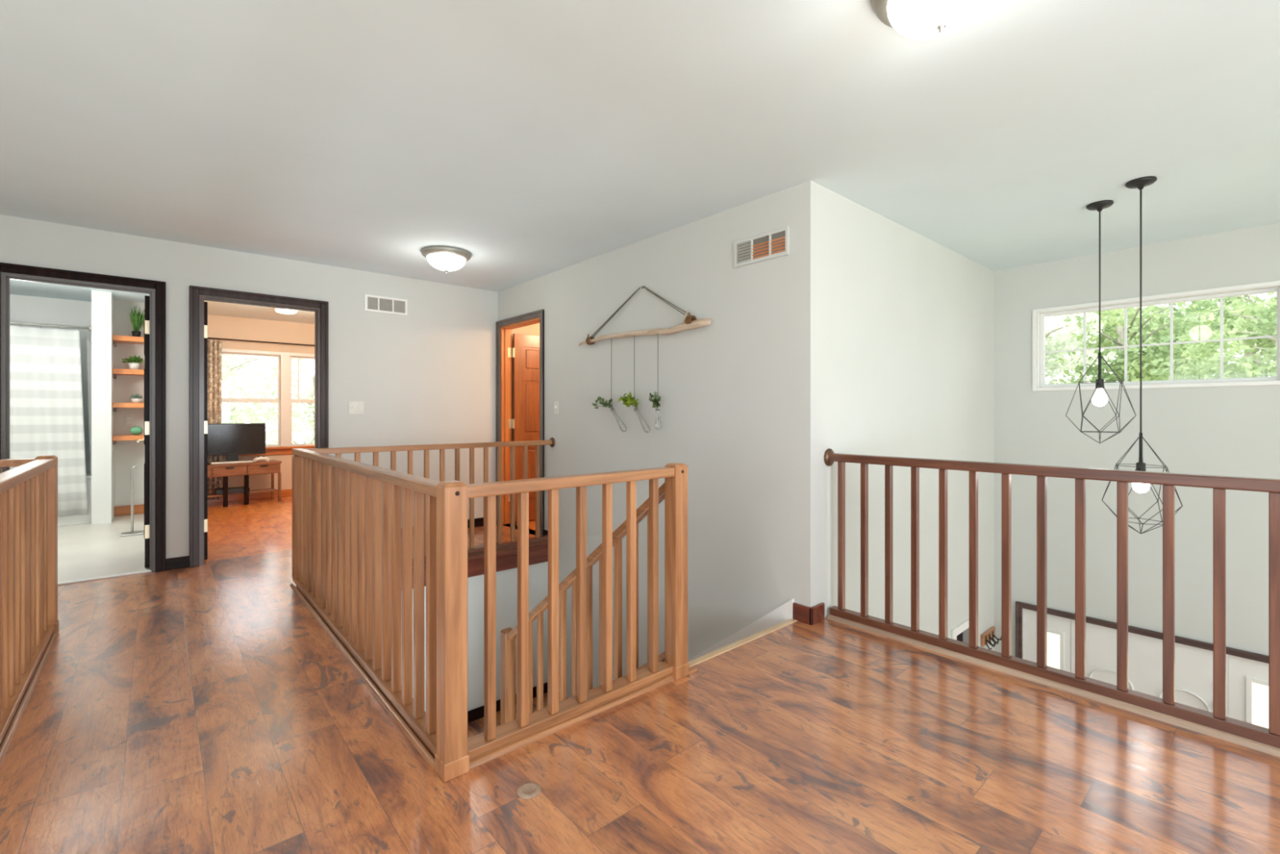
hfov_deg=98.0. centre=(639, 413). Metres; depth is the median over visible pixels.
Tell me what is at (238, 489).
media box
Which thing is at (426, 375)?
wall
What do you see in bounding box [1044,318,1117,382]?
tree
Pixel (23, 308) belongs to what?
wall
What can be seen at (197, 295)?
door frame
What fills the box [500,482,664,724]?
stair railing
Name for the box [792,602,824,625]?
baseboard
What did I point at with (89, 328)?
curtain rod
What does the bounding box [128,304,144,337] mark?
potted plant
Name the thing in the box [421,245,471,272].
ceiling light
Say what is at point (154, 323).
door frame
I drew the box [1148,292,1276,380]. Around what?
tree
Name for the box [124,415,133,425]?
power outlet
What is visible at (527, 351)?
door
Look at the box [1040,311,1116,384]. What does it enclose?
tree
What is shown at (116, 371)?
wall shelf
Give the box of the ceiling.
[0,0,1279,324]
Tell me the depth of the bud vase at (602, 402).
4.30 m
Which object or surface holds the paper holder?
on the floor at (204, 708)
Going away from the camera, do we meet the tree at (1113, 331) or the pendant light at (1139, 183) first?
the pendant light at (1139, 183)
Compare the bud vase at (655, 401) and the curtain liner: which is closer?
the bud vase at (655, 401)
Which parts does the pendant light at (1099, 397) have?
cord, bulb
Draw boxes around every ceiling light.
[273,307,298,314]
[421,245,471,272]
[871,0,991,39]
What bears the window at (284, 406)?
in the wall at (218, 326)
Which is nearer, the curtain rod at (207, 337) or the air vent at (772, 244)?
the air vent at (772, 244)
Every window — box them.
[222,348,315,457]
[1031,280,1279,391]
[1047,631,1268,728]
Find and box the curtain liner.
[86,336,91,474]
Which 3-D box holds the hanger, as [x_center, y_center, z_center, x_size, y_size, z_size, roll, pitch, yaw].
[-0.035,-0.742,4.116,0.084,0.392,1.462,0,0,-41]
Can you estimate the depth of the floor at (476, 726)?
4.48 m
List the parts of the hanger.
hanging cord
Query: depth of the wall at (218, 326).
7.59 m
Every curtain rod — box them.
[9,321,91,331]
[207,337,315,346]
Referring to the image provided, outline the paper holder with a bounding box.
[120,465,143,536]
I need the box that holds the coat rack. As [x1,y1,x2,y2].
[980,626,1001,649]
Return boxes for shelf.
[112,334,143,346]
[112,368,143,378]
[112,402,143,411]
[112,434,143,444]
[207,488,277,497]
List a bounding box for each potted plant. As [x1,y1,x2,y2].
[120,355,143,368]
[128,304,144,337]
[129,393,143,402]
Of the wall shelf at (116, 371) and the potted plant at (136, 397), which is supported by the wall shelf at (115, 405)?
the potted plant at (136, 397)
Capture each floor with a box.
[0,496,1279,853]
[467,692,567,737]
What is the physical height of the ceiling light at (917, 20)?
0.163 m
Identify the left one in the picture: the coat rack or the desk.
the desk
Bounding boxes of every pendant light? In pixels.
[1065,200,1136,443]
[1102,176,1182,533]
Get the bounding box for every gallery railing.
[0,454,58,764]
[823,448,1279,757]
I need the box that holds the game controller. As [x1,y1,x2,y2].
[253,455,270,462]
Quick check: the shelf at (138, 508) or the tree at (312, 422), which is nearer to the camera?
the shelf at (138, 508)
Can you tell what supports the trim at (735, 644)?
attached to the wall at (740, 393)
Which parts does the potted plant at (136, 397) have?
pot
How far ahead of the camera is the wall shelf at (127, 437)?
6.11 m
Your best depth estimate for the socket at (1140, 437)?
3.06 m
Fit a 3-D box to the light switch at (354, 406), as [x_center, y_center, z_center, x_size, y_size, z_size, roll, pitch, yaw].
[-2.528,-0.052,4.958,0.126,0.116,0.017,0,0,-41]
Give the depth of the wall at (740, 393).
3.62 m
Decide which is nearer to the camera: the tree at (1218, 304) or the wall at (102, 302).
the wall at (102, 302)
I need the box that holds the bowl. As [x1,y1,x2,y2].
[129,426,142,435]
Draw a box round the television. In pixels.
[207,422,265,462]
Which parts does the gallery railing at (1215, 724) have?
moulding, handrail, rail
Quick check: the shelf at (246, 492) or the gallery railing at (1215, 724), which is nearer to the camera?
the gallery railing at (1215, 724)
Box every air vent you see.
[364,293,407,315]
[733,226,789,267]
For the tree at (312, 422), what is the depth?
16.89 m
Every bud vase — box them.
[591,395,626,431]
[617,391,650,432]
[648,391,662,429]
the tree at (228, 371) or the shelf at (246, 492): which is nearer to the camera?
the shelf at (246, 492)
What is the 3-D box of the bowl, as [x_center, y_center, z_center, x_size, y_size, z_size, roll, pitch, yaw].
[-5.650,0.191,6.245,0.110,0.100,0.110,0,0,-41]
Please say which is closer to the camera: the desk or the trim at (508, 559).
the trim at (508, 559)
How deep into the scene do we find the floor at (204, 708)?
1.88 m
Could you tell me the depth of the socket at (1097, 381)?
3.40 m
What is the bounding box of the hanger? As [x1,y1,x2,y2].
[577,285,711,346]
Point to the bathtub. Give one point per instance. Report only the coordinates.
(73, 519)
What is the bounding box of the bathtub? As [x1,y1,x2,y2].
[57,471,91,526]
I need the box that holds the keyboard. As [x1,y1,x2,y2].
[211,460,253,464]
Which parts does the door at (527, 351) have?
raised panel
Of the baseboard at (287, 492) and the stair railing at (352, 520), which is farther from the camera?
the baseboard at (287, 492)
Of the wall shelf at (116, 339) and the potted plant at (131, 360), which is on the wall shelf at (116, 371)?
the potted plant at (131, 360)
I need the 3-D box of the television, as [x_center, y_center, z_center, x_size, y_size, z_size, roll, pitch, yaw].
[-5.250,0.378,7.169,0.715,0.500,0.150,0,0,-41]
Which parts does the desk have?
drawer, leg, drawer, leg, drawer, leg, leg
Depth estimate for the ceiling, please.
2.44 m
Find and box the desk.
[207,459,281,506]
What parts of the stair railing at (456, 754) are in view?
newel post, rail, handrail, moulding, newel post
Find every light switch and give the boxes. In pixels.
[348,400,363,413]
[554,400,558,414]
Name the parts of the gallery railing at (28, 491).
handrail, rail, moulding, newel post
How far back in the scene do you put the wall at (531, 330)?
6.08 m
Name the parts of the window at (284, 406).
frame, sill, frame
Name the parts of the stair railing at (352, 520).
corner post, moulding, rail, handrail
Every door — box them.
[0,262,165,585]
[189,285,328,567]
[495,309,544,536]
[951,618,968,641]
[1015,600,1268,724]
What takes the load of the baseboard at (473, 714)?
attached to the wall at (506, 580)
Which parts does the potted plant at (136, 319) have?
pot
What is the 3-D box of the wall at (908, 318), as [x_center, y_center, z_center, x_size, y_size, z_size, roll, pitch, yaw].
[2.116,1.288,4.159,2.990,5.140,0.115,0,0,-41]
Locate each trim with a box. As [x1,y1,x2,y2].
[412,543,547,588]
[688,598,794,661]
[688,618,797,667]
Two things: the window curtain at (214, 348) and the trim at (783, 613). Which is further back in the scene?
the window curtain at (214, 348)
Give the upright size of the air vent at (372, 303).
0.150 m
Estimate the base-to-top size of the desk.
0.530 m
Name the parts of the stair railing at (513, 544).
handrail, rail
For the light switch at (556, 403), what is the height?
0.118 m
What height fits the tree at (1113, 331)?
6.336 m
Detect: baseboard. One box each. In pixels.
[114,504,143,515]
[165,517,483,570]
[207,488,292,502]
[467,681,547,722]
[542,528,547,535]
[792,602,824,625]
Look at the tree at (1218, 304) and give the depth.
17.15 m
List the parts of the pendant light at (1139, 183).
cord, bulb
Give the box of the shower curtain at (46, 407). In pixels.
[9,321,88,516]
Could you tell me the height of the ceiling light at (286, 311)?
0.054 m
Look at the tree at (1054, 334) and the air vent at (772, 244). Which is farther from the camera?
the tree at (1054, 334)
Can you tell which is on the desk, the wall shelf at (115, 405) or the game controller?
the game controller
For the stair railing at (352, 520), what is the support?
on the floor at (204, 708)
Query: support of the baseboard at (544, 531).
attached to the wall at (740, 393)
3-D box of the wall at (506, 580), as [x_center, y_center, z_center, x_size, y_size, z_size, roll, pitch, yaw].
[-1.571,2.518,4.397,2.035,2.680,0.100,0,0,-41]
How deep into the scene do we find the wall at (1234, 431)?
4.27 m
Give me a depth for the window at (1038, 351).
4.22 m
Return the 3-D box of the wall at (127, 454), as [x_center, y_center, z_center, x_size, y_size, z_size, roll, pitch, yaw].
[-5.871,-0.062,6.537,0.430,2.440,0.330,0,0,-41]
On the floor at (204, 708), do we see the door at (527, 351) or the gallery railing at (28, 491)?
the gallery railing at (28, 491)
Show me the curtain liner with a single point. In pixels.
(88, 341)
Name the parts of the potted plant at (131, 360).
pot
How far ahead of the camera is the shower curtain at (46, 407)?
5.63 m
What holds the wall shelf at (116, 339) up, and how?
attached to the wall at (127, 454)
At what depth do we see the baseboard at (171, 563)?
4.17 m
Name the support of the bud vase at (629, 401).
hanging from the hanger
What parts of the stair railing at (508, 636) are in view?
newel post, handrail, rail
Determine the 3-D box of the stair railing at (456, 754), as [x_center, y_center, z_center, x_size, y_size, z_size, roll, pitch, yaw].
[-0.206,0.689,2.159,1.159,0.938,0.094,0,0,-41]
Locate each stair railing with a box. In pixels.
[289,448,440,770]
[306,437,555,566]
[435,462,697,782]
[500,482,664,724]
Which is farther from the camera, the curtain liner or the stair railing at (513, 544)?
the curtain liner
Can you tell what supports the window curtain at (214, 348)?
hanging from the curtain rod at (207, 337)
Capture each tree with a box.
[222,354,306,444]
[222,356,315,435]
[265,417,315,444]
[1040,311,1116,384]
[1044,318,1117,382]
[1048,302,1249,383]
[1049,300,1244,359]
[1086,291,1276,376]
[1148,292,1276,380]
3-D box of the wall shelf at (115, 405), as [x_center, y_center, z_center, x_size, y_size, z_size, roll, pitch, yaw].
[-5.657,-0.069,6.291,0.427,0.100,0.318,0,0,-41]
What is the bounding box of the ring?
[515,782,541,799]
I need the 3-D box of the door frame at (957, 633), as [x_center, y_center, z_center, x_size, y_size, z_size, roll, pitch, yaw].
[2.610,2.778,4.574,0.520,2.160,0.128,0,0,-41]
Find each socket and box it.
[1095,351,1104,388]
[1135,432,1146,471]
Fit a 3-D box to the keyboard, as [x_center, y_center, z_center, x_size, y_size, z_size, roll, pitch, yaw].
[-5.167,0.618,7.046,0.440,0.021,0.095,0,0,-41]
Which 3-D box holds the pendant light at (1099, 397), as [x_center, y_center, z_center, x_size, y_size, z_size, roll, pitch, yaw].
[2.813,-0.549,3.405,0.316,1.466,0.327,0,0,-41]
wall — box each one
[0,214,497,558]
[9,293,91,471]
[91,289,114,524]
[114,299,144,506]
[207,314,315,489]
[412,561,547,711]
[497,180,822,697]
[511,323,539,441]
[822,186,994,650]
[994,222,1279,658]
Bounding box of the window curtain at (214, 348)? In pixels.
[207,339,222,499]
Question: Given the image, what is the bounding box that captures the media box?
[214,486,249,494]

